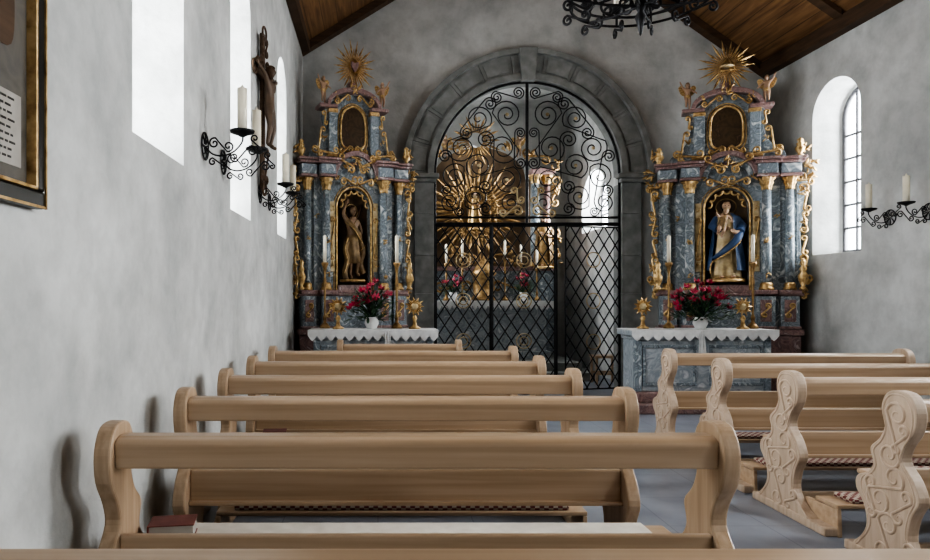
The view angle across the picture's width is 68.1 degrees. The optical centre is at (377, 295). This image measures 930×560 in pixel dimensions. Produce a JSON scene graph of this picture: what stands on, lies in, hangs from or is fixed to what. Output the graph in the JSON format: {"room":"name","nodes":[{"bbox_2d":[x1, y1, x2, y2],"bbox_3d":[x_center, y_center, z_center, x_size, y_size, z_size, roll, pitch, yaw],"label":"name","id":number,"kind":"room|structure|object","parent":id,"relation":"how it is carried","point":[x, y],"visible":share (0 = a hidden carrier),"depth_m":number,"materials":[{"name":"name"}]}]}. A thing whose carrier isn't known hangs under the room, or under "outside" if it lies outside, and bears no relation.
{"room":"church","nodes":[
{"label":"church","id":0,"kind":"room"},
{"bbox_2d":[0,0,302,548],"bbox_3d":[-1.330,-1.165,3.375,0.420,5.270,13.550,0,0,0],"label":"wall","id":1,"kind":"structure","parent":0,"point":[148,271],"depth_m":3.18,"materials":[{"name":"paint"}]},
{"bbox_2d":[0,0,47,209],"bbox_3d":[-1.095,-0.805,1.830,0.041,1.050,0.760,0,0,0],"label":"framed picture","id":2,"kind":"object","parent":1,"relation":"attached to","point":[23,23],"visible":1,"depth_m":2.12,"materials":[{"name":"metal"}]},
{"bbox_2d":[0,0,25,182],"bbox_3d":[-1.111,-0.805,1.830,0.006,0.940,0.650,0,0,0],"label":"print","id":3,"kind":"object","parent":2,"relation":"attached to","point":[12,12],"depth_m":2.06},
{"bbox_2d":[201,85,262,166],"bbox_3d":[-0.925,-1.092,4.360,0.379,0.525,0.181,0,0,0],"label":"candle sconce","id":4,"kind":"object","parent":1,"relation":"attached to","point":[242,131],"visible":1,"depth_m":4.35,"materials":[{"name":"metal"}]},
{"bbox_2d":[237,85,246,127],"bbox_3d":[-0.870,-1.205,4.360,0.064,0.300,0.064,0,0,0],"label":"candle","id":5,"kind":"object","parent":4,"relation":"on","point":[241,91],"depth_m":4.34,"materials":[{"name":"wax"}]},
{"bbox_2d":[220,107,275,179],"bbox_3d":[-0.925,-1.092,4.880,0.379,0.525,0.181,0,0,0],"label":"candle sconce","id":6,"kind":"object","parent":1,"relation":"attached to","point":[256,114],"visible":0.91,"depth_m":4.87,"materials":[{"name":"metal"}]},
{"bbox_2d":[252,107,260,145],"bbox_3d":[-0.870,-1.205,4.880,0.064,0.300,0.064,0,0,0],"label":"candle","id":7,"kind":"object","parent":6,"relation":"on","point":[256,114],"depth_m":4.85,"materials":[{"name":"wax"}]},
{"bbox_2d":[252,26,277,195],"bbox_3d":[-1.023,-1.725,6.345,0.155,1.590,0.740,0,0,7],"label":"crucifix","id":8,"kind":"object","parent":1,"relation":"attached to","point":[266,72],"visible":0.98,"depth_m":6.30,"materials":[{"name":"brown wood"}]},
{"bbox_2d":[258,152,299,207],"bbox_3d":[-0.925,-1.092,6.400,0.379,0.525,0.181,0,0,0],"label":"candle sconce","id":9,"kind":"object","parent":1,"relation":"attached to","point":[285,183],"visible":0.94,"depth_m":6.38,"materials":[{"name":"metal"}]},
{"bbox_2d":[282,152,288,181],"bbox_3d":[-0.870,-1.205,6.400,0.064,0.300,0.064,0,0,0],"label":"candle","id":10,"kind":"object","parent":9,"relation":"on","point":[285,157],"depth_m":6.37,"materials":[{"name":"wax"}]},
{"bbox_2d":[268,164,305,214],"bbox_3d":[-0.925,-1.092,6.950,0.379,0.525,0.181,0,0,0],"label":"candle sconce","id":11,"kind":"object","parent":1,"relation":"attached to","point":[292,167],"visible":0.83,"depth_m":6.94,"materials":[{"name":"metal"}]},
{"bbox_2d":[290,164,295,190],"bbox_3d":[-0.870,-1.205,6.950,0.064,0.300,0.064,0,0,0],"label":"candle","id":12,"kind":"object","parent":11,"relation":"on","point":[292,167],"depth_m":6.93,"materials":[{"name":"wax"}]},
{"bbox_2d":[286,0,309,51],"bbox_3d":[-1.058,-3.660,3.490,0.115,0.160,12.980,0,0,0],"label":"wall plate","id":13,"kind":"object","parent":1,"relation":"attached to","point":[294,7],"visible":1,"depth_m":9.01,"materials":[{"name":"brown wood"}]},
{"bbox_2d":[299,0,373,39],"bbox_3d":[0.380,-4.681,3.515,3.840,2.478,13.830,0,0,0],"label":"ceiling","id":14,"kind":"structure","parent":0,"point":[319,15],"depth_m":9.57,"materials":[{"name":"brown wood"}]},
{"bbox_2d":[302,0,393,55],"bbox_3d":[0.590,-4.680,10.068,3.420,2.220,0.155,0,0,0],"label":"beam","id":15,"kind":"structure","parent":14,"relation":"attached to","point":[374,6],"depth_m":9.99,"materials":[{"name":"brown wood"}]},
{"bbox_2d":[562,0,718,38],"bbox_3d":[1.930,-3.790,5.000,1.142,3.760,1.142,0,0,0],"label":"chandelier","id":16,"kind":"object","parent":14,"relation":"hanging from","point":[644,9],"visible":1,"depth_m":5.18,"materials":[{"name":"metal"}]},
{"bbox_2d":[342,219,365,278],"bbox_3d":[-0.323,-0.637,9.313,0.362,0.847,0.172,0,0,-26],"label":"drape","id":17,"kind":"object","parent":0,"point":[363,252],"depth_m":9.26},
{"bbox_2d":[437,108,564,356],"bbox_3d":[2.135,-1.255,14.600,4.470,5.450,0.400,0,0,0],"label":"wall","id":18,"kind":"structure","parent":0,"point":[558,128],"depth_m":14.40,"materials":[{"name":"paint"}]},
{"bbox_2d":[466,87,571,107],"bbox_3d":[2.135,-4.030,12.615,4.470,0.100,4.370,0,0,0],"label":"ceiling","id":19,"kind":"structure","parent":0,"point":[520,103],"depth_m":13.85,"materials":[{"name":"paint"}]},
{"bbox_2d":[303,0,762,327],"bbox_3d":[2.315,-2.215,10.290,7.710,7.370,0.280,0,0,0],"label":"wall","id":20,"kind":"structure","parent":0,"point":[413,45],"depth_m":10.15,"materials":[{"name":"paint"}]},
{"bbox_2d":[403,46,655,386],"bbox_3d":[2.220,-1.131,10.205,3.720,5.098,0.450,0,0,0],"label":"stone arch","id":21,"kind":"object","parent":20,"relation":"attached to","point":[629,133],"visible":0.83,"depth_m":10.06,"materials":[{"name":"grey stone"}]},
{"bbox_2d":[434,82,619,374],"bbox_3d":[2.220,-0.889,10.115,2.776,4.618,0.084,0,0,0],"label":"gate","id":22,"kind":"object","parent":21,"relation":"attached to","point":[491,225],"visible":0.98,"depth_m":10.12,"materials":[{"name":"black metal"}]},
{"bbox_2d":[565,226,619,389],"bbox_3d":[3.145,0.175,9.947,0.902,2.392,0.044,0,0,-14],"label":"gate leaf","id":23,"kind":"object","parent":21,"relation":"attached to","point":[590,227],"visible":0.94,"depth_m":9.95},
{"bbox_2d":[203,375,929,548],"bbox_3d":[2.315,1.470,5.900,7.710,0.100,18.600,0,0,0],"label":"floor","id":24,"kind":"structure","parent":0,"point":[751,524],"depth_m":4.44,"materials":[{"name":"stone"}]},
{"bbox_2d":[293,41,418,350],"bbox_3d":[-0.333,-1.051,9.363,1.893,4.942,0.640,0,0,-20],"label":"altarpiece","id":25,"kind":"object","parent":24,"relation":"on","point":[354,191],"visible":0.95,"depth_m":9.27,"materials":[{"name":"stone"}]},
{"bbox_2d":[342,108,363,147],"bbox_3d":[-0.346,-2.305,9.345,0.358,0.590,0.035,0,0,-20],"label":"painting","id":26,"kind":"object","parent":25,"relation":"attached to","point":[352,118],"depth_m":9.32,"materials":[{"name":"paint"}]},
{"bbox_2d":[308,328,438,350],"bbox_3d":[-0.060,0.916,8.470,1.590,1.007,0.660,0,0,0],"label":"altar table","id":27,"kind":"object","parent":24,"relation":"on","point":[325,339],"visible":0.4,"depth_m":8.26,"materials":[{"name":"white fabric"}]},
{"bbox_2d":[319,235,329,327],"bbox_3d":[-0.680,-0.188,8.700,0.140,1.200,0.140,0,0,0],"label":"candlestick","id":28,"kind":"object","parent":27,"relation":"on","point":[324,263],"visible":1,"depth_m":8.68,"materials":[{"name":"brown metal"}]},
{"bbox_2d":[323,235,326,261],"bbox_3d":[-0.680,-0.608,8.700,0.045,0.360,0.045,0,0,0],"label":"candle","id":29,"kind":"object","parent":28,"relation":"on","point":[324,237],"depth_m":8.68,"materials":[{"name":"wax"}]},
{"bbox_2d":[329,297,345,328],"bbox_3d":[-0.498,0.207,8.520,0.209,0.410,0.152,0,0,-36],"label":"gilt reliquary","id":30,"kind":"object","parent":27,"relation":"on","point":[337,308],"visible":0.99,"depth_m":8.51,"materials":[{"name":"gold metal"}]},
{"bbox_2d":[340,277,398,328],"bbox_3d":[-0.108,0.087,8.473,0.760,0.650,0.392,0,0,0],"label":"lily bouquet","id":31,"kind":"object","parent":27,"relation":"on","point":[371,322],"visible":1,"depth_m":8.43,"materials":[{"name":"red petals"},{"name":"green leaf"},{"name":"white ceramic"}]},
{"bbox_2d":[385,331,390,343],"bbox_3d":[0.120,0.605,8.226,0.110,0.370,0.027,0,0,0],"label":"ribbon","id":32,"kind":"object","parent":27,"relation":"hanging from","point":[387,333],"visible":0.41,"depth_m":8.22,"materials":[{"name":"white fabric"}]},
{"bbox_2d":[391,235,401,327],"bbox_3d":[0.240,-0.188,8.700,0.140,1.200,0.140,0,0,0],"label":"candlestick","id":33,"kind":"object","parent":27,"relation":"on","point":[396,263],"visible":0.95,"depth_m":8.68,"materials":[{"name":"brown metal"}]},
{"bbox_2d":[395,235,398,261],"bbox_3d":[0.240,-0.608,8.700,0.045,0.360,0.045,0,0,0],"label":"candle","id":34,"kind":"object","parent":33,"relation":"on","point":[396,237],"depth_m":8.68,"materials":[{"name":"wax"}]},
{"bbox_2d":[406,297,423,328],"bbox_3d":[0.459,0.209,8.550,0.198,0.405,0.150,0,0,37],"label":"gilt reliquary","id":35,"kind":"object","parent":27,"relation":"on","point":[415,306],"visible":1,"depth_m":8.54,"materials":[{"name":"gold metal"}]},
{"bbox_2d":[268,346,518,395],"bbox_3d":[0.135,0.935,6.145,2.254,0.970,0.790,0,0,0],"label":"pew","id":36,"kind":"object","parent":24,"relation":"on","point":[274,354],"visible":0.24,"depth_m":6.07,"materials":[{"name":"brown wood"}]},
{"bbox_2d":[245,355,546,431],"bbox_3d":[0.135,0.935,5.145,2.254,0.970,0.790,0,0,0],"label":"pew","id":37,"kind":"object","parent":24,"relation":"on","point":[537,366],"visible":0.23,"depth_m":5.09,"materials":[{"name":"brown wood"}]},
{"bbox_2d":[337,339,461,350],"bbox_3d":[0.220,0.935,7.025,1.304,0.970,0.790,0,0,0],"label":"pew","id":38,"kind":"object","parent":24,"relation":"on","point":[457,346],"visible":0.09,"depth_m":6.95,"materials":[{"name":"brown wood"}]},
{"bbox_2d":[214,368,586,522],"bbox_3d":[0.135,0.935,4.245,2.254,0.970,0.790,0,0,0],"label":"pew","id":39,"kind":"object","parent":24,"relation":"on","point":[570,383],"visible":0.37,"depth_m":4.17,"materials":[{"name":"brown wood"}]},
{"bbox_2d":[263,428,286,431],"bbox_3d":[-0.682,0.912,4.500,0.154,0.050,0.110,0,0,-6],"label":"book","id":40,"kind":"object","parent":39,"relation":"on","point":[275,429],"visible":0.38,"depth_m":4.49,"materials":[{"name":"leather"}]},
{"bbox_2d":[234,506,568,509],"bbox_3d":[0.135,1.209,3.960,1.910,0.030,0.170,0,0,0],"label":"cushion","id":41,"kind":"object","parent":39,"relation":"on","point":[235,507],"depth_m":3.88,"materials":[{"name":"red fabric"}]},
{"bbox_2d":[172,387,639,522],"bbox_3d":[0.135,0.935,3.355,2.254,0.970,0.790,0,0,0],"label":"pew","id":42,"kind":"object","parent":24,"relation":"on","point":[616,490],"visible":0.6,"depth_m":3.31,"materials":[{"name":"brown wood"}]},
{"bbox_2d":[93,420,740,548],"bbox_3d":[0.135,0.935,2.445,2.254,0.970,0.790,0,0,0],"label":"pew","id":43,"kind":"object","parent":24,"relation":"on","point":[713,449],"visible":0.91,"depth_m":2.40,"materials":[{"name":"brown wood"}]},
{"bbox_2d":[147,514,197,532],"bbox_3d":[-0.802,0.907,2.660,0.174,0.060,0.130,0,0,-9],"label":"book","id":44,"kind":"object","parent":43,"relation":"on","point":[168,523],"visible":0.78,"depth_m":2.62,"materials":[{"name":"leather"}]},
{"bbox_2d":[196,523,651,532],"bbox_3d":[0.125,0.946,2.650,1.930,0.016,0.340,0,0,0],"label":"seat cushion","id":45,"kind":"object","parent":43,"relation":"on","point":[202,527],"depth_m":2.74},
{"bbox_2d":[0,549,929,559],"bbox_3d":[0.135,0.935,1.310,2.254,0.970,0.790,0,0,0],"label":"pew","id":46,"kind":"object","parent":24,"relation":"on","point":[5,554],"visible":1,"depth_m":1.30,"materials":[{"name":"brown wood"}]},
{"bbox_2d":[436,116,598,380],"bbox_3d":[2.030,-1.024,12.800,3.300,4.889,3.000,0,0,0],"label":"altar","id":47,"kind":"object","parent":24,"relation":"on","point":[494,198],"visible":0.43,"depth_m":13.00,"materials":[{"name":"gold marble"},{"name":"gilded wood"},{"name":"white linen"}]},
{"bbox_2d":[438,274,465,300],"bbox_3d":[1.396,-0.170,12.515,0.602,0.509,0.373,0,0,0],"label":"lily bouquet","id":48,"kind":"object","parent":47,"relation":"on","point":[455,294],"visible":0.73,"depth_m":12.47,"materials":[{"name":"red plant"}]},
{"bbox_2d":[504,240,505,254],"bbox_3d":[2.380,-0.899,12.750,0.045,0.370,0.045,0,0,0],"label":"candle","id":49,"kind":"object","parent":47,"relation":"on","point":[504,240],"depth_m":12.73,"materials":[{"name":"wax"}]},
{"bbox_2d":[510,272,540,300],"bbox_3d":[2.674,-0.184,12.514,0.542,0.538,0.374,0,0,-17],"label":"lily bouquet","id":50,"kind":"object","parent":47,"relation":"on","point":[523,290],"visible":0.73,"depth_m":12.47,"materials":[{"name":"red plant"}]},
{"bbox_2d":[589,354,613,383],"bbox_3d":[3.680,1.190,11.050,0.400,0.460,0.320,0,0,0],"label":"wooden stool","id":51,"kind":"object","parent":24,"relation":"on","point":[597,356],"visible":0.47,"depth_m":11.03,"materials":[{"name":"brown wood"}]},
{"bbox_2d":[617,328,778,413],"bbox_3d":[3.980,0.916,8.470,1.790,1.007,0.660,0,0,0],"label":"altar table","id":52,"kind":"object","parent":24,"relation":"on","point":[642,348],"visible":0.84,"depth_m":8.34,"materials":[{"name":"grey stone"}]},
{"bbox_2d":[634,297,652,328],"bbox_3d":[3.353,0.210,8.600,0.201,0.404,0.153,0,0,-37],"label":"gilt reliquary","id":53,"kind":"object","parent":52,"relation":"on","point":[642,306],"visible":1,"depth_m":8.59,"materials":[{"name":"gold metal"}]},
{"bbox_2d":[663,235,674,327],"bbox_3d":[3.720,-0.188,8.700,0.140,1.200,0.140,0,0,0],"label":"candlestick","id":54,"kind":"object","parent":52,"relation":"on","point":[668,264],"visible":0.99,"depth_m":8.68,"materials":[{"name":"brown metal"}]},
{"bbox_2d":[667,235,670,261],"bbox_3d":[3.720,-0.608,8.700,0.045,0.360,0.045,0,0,0],"label":"candle","id":55,"kind":"object","parent":54,"relation":"on","point":[668,237],"depth_m":8.68,"materials":[{"name":"wax"}]},
{"bbox_2d":[698,331,705,352],"bbox_3d":[3.920,0.605,8.226,0.110,0.370,0.027,0,0,0],"label":"ribbon","id":56,"kind":"object","parent":52,"relation":"hanging from","point":[702,345],"visible":0.77,"depth_m":8.22,"materials":[{"name":"white fabric"}]},
{"bbox_2d":[666,277,738,328],"bbox_3d":[4.058,0.089,8.469,0.861,0.646,0.544,0,0,0],"label":"lily bouquet","id":57,"kind":"object","parent":52,"relation":"on","point":[712,299],"visible":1,"depth_m":8.43,"materials":[{"name":"red petals"},{"name":"green leaf"},{"name":"white porcelain"}]},
{"bbox_2d":[734,297,752,328],"bbox_3d":[4.548,0.212,8.480,0.205,0.400,0.151,0,0,36],"label":"gilt reliquary","id":58,"kind":"object","parent":52,"relation":"on","point":[742,305],"visible":0.99,"depth_m":8.47,"materials":[{"name":"gold metal"}]},
{"bbox_2d":[747,234,758,328],"bbox_3d":[4.740,-0.188,8.600,0.140,1.200,0.140,0,0,0],"label":"candlestick","id":59,"kind":"object","parent":52,"relation":"on","point":[752,264],"visible":0.98,"depth_m":8.58,"materials":[{"name":"brown metal"}]},
{"bbox_2d":[751,234,754,261],"bbox_3d":[4.740,-0.608,8.600,0.045,0.360,0.045,0,0,0],"label":"candle","id":60,"kind":"object","parent":59,"relation":"on","point":[752,236],"depth_m":8.58,"materials":[{"name":"wax"}]},
{"bbox_2d":[642,41,819,390],"bbox_3d":[4.783,-1.043,9.335,2.166,4.925,0.640,0,0,21],"label":"altarpiece","id":61,"kind":"object","parent":24,"relation":"on","point":[728,184],"visible":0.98,"depth_m":9.23,"materials":[{"name":"stone"}]},
{"bbox_2d":[711,107,741,147],"bbox_3d":[4.777,-2.305,9.324,0.409,0.590,0.035,0,0,21],"label":"painting","id":62,"kind":"object","parent":61,"relation":"attached to","point":[726,122],"depth_m":9.31,"materials":[{"name":"paint"}]},
{"bbox_2d":[653,348,915,442],"bbox_3d":[3.740,0.951,6.225,2.224,0.939,0.790,0,0,0],"label":"pew","id":63,"kind":"object","parent":24,"relation":"on","point":[667,403],"visible":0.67,"depth_m":6.18,"materials":[{"name":"brown wood"}]},
{"bbox_2d":[736,432,769,438],"bbox_3d":[3.740,1.216,5.940,1.880,0.029,0.170,0,0,0],"label":"cushion","id":64,"kind":"object","parent":63,"relation":"on","point":[740,435],"depth_m":5.86,"materials":[{"name":"red fabric"}]},
{"bbox_2d":[699,358,929,492],"bbox_3d":[3.740,0.951,5.275,2.224,0.939,0.790,0,0,0],"label":"pew","id":65,"kind":"object","parent":24,"relation":"on","point":[723,372],"visible":0.52,"depth_m":5.21,"materials":[{"name":"brown wood"}]},
{"bbox_2d":[754,457,929,465],"bbox_3d":[3.740,1.216,4.990,1.880,0.029,0.170,0,0,0],"label":"cushion","id":66,"kind":"object","parent":65,"relation":"on","point":[760,461],"depth_m":4.94,"materials":[{"name":"red fabric"}]},
{"bbox_2d":[753,370,929,537],"bbox_3d":[3.740,0.951,4.385,2.224,0.939,0.790,0,0,0],"label":"pew","id":67,"kind":"object","parent":24,"relation":"on","point":[786,451],"visible":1,"depth_m":4.34,"materials":[{"name":"brown wood"}]},
{"bbox_2d":[834,492,863,503],"bbox_3d":[3.740,1.216,4.100,1.880,0.029,0.170,0,0,0],"label":"cushion","id":68,"kind":"object","parent":67,"relation":"on","point":[846,497],"depth_m":4.08,"materials":[{"name":"red fabric"}]},
{"bbox_2d":[844,390,929,548],"bbox_3d":[3.740,0.951,3.445,2.224,0.939,0.790,0,0,0],"label":"pew","id":69,"kind":"object","parent":24,"relation":"on","point":[894,493],"visible":0.94,"depth_m":3.46,"materials":[{"name":"brown wood"}]},
{"bbox_2d":[914,466,929,467],"bbox_3d":[3.730,0.961,3.650,1.900,0.016,0.340,0,0,0],"label":"seat cushion","id":70,"kind":"object","parent":69,"relation":"on","point":[914,466],"depth_m":3.80,"materials":[{"name":"white fabric"}]},
{"bbox_2d":[565,102,614,378],"bbox_3d":[4.170,-1.255,12.415,0.400,5.450,3.970,0,0,0],"label":"wall","id":71,"kind":"structure","parent":0,"point":[576,148],"depth_m":13.04,"materials":[{"name":"paint"}]},
{"bbox_2d":[601,181,607,226],"bbox_3d":[4.310,-1.779,12.500,0.054,1.097,1.224,0,0,0],"label":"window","id":72,"kind":"structure","parent":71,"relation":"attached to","point":[602,197],"depth_m":13.03,"materials":[{"name":"glass"}]},
{"bbox_2d":[681,0,863,61],"bbox_3d":[4.235,-4.497,3.515,3.870,2.846,13.830,0,0,0],"label":"ceiling","id":73,"kind":"structure","parent":0,"point":[767,27],"depth_m":9.28,"materials":[{"name":"brown wood"}]},
{"bbox_2d":[657,0,763,78],"bbox_3d":[4.025,-4.515,10.068,3.450,2.550,0.155,0,0,0],"label":"verge","id":74,"kind":"object","parent":73,"relation":"attached to","point":[697,24],"visible":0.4,"depth_m":9.99,"materials":[{"name":"brown wood"}]},
{"bbox_2d":[807,0,841,19],"bbox_3d":[3.950,-4.590,8.270,3.300,2.400,0.140,0,0,0],"label":"rafter","id":75,"kind":"object","parent":73,"relation":"attached to","point":[828,7],"visible":1,"depth_m":8.25,"materials":[{"name":"brown wood"}]},
{"bbox_2d":[763,0,929,430],"bbox_3d":[5.960,-1.000,3.375,0.420,4.940,13.550,0,0,0],"label":"wall","id":76,"kind":"structure","parent":0,"point":[875,298],"depth_m":7.96,"materials":[{"name":"paint"}]},
{"bbox_2d":[760,0,903,75],"bbox_3d":[5.678,-3.320,3.490,0.135,0.180,12.980,0,0,0],"label":"wall plate","id":77,"kind":"object","parent":76,"relation":"attached to","point":[866,10],"visible":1,"depth_m":8.53,"materials":[{"name":"brown wood"}]},
{"bbox_2d":[842,86,860,251],"bbox_3d":[6.110,-1.621,8.550,0.054,2.120,0.756,0,0,0],"label":"bars","id":78,"kind":"object","parent":76,"relation":"attached to","point":[855,91],"visible":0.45,"depth_m":8.82,"materials":[{"name":"paint"}]},
{"bbox_2d":[857,182,895,228],"bbox_3d":[5.555,-1.012,7.620,0.379,0.525,0.181,0,0,0],"label":"candle sconce","id":79,"kind":"object","parent":76,"relation":"attached to","point":[868,208],"visible":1,"depth_m":7.61,"materials":[{"name":"metal"}]},
{"bbox_2d":[865,182,871,207],"bbox_3d":[5.500,-1.125,7.620,0.064,0.300,0.064,0,0,0],"label":"candle","id":80,"kind":"object","parent":79,"relation":"on","point":[868,187],"depth_m":7.60,"materials":[{"name":"wax"}]},
{"bbox_2d":[893,174,929,223],"bbox_3d":[5.555,-1.012,7.080,0.379,0.525,0.181,0,0,0],"label":"candle sconce","id":81,"kind":"object","parent":76,"relation":"attached to","point":[905,201],"visible":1,"depth_m":7.08,"materials":[{"name":"metal"}]},
{"bbox_2d":[902,174,909,200],"bbox_3d":[5.500,-1.125,7.080,0.064,0.300,0.064,0,0,0],"label":"candle","id":82,"kind":"object","parent":81,"relation":"on","point":[905,179],"depth_m":7.05,"materials":[{"name":"wax"}]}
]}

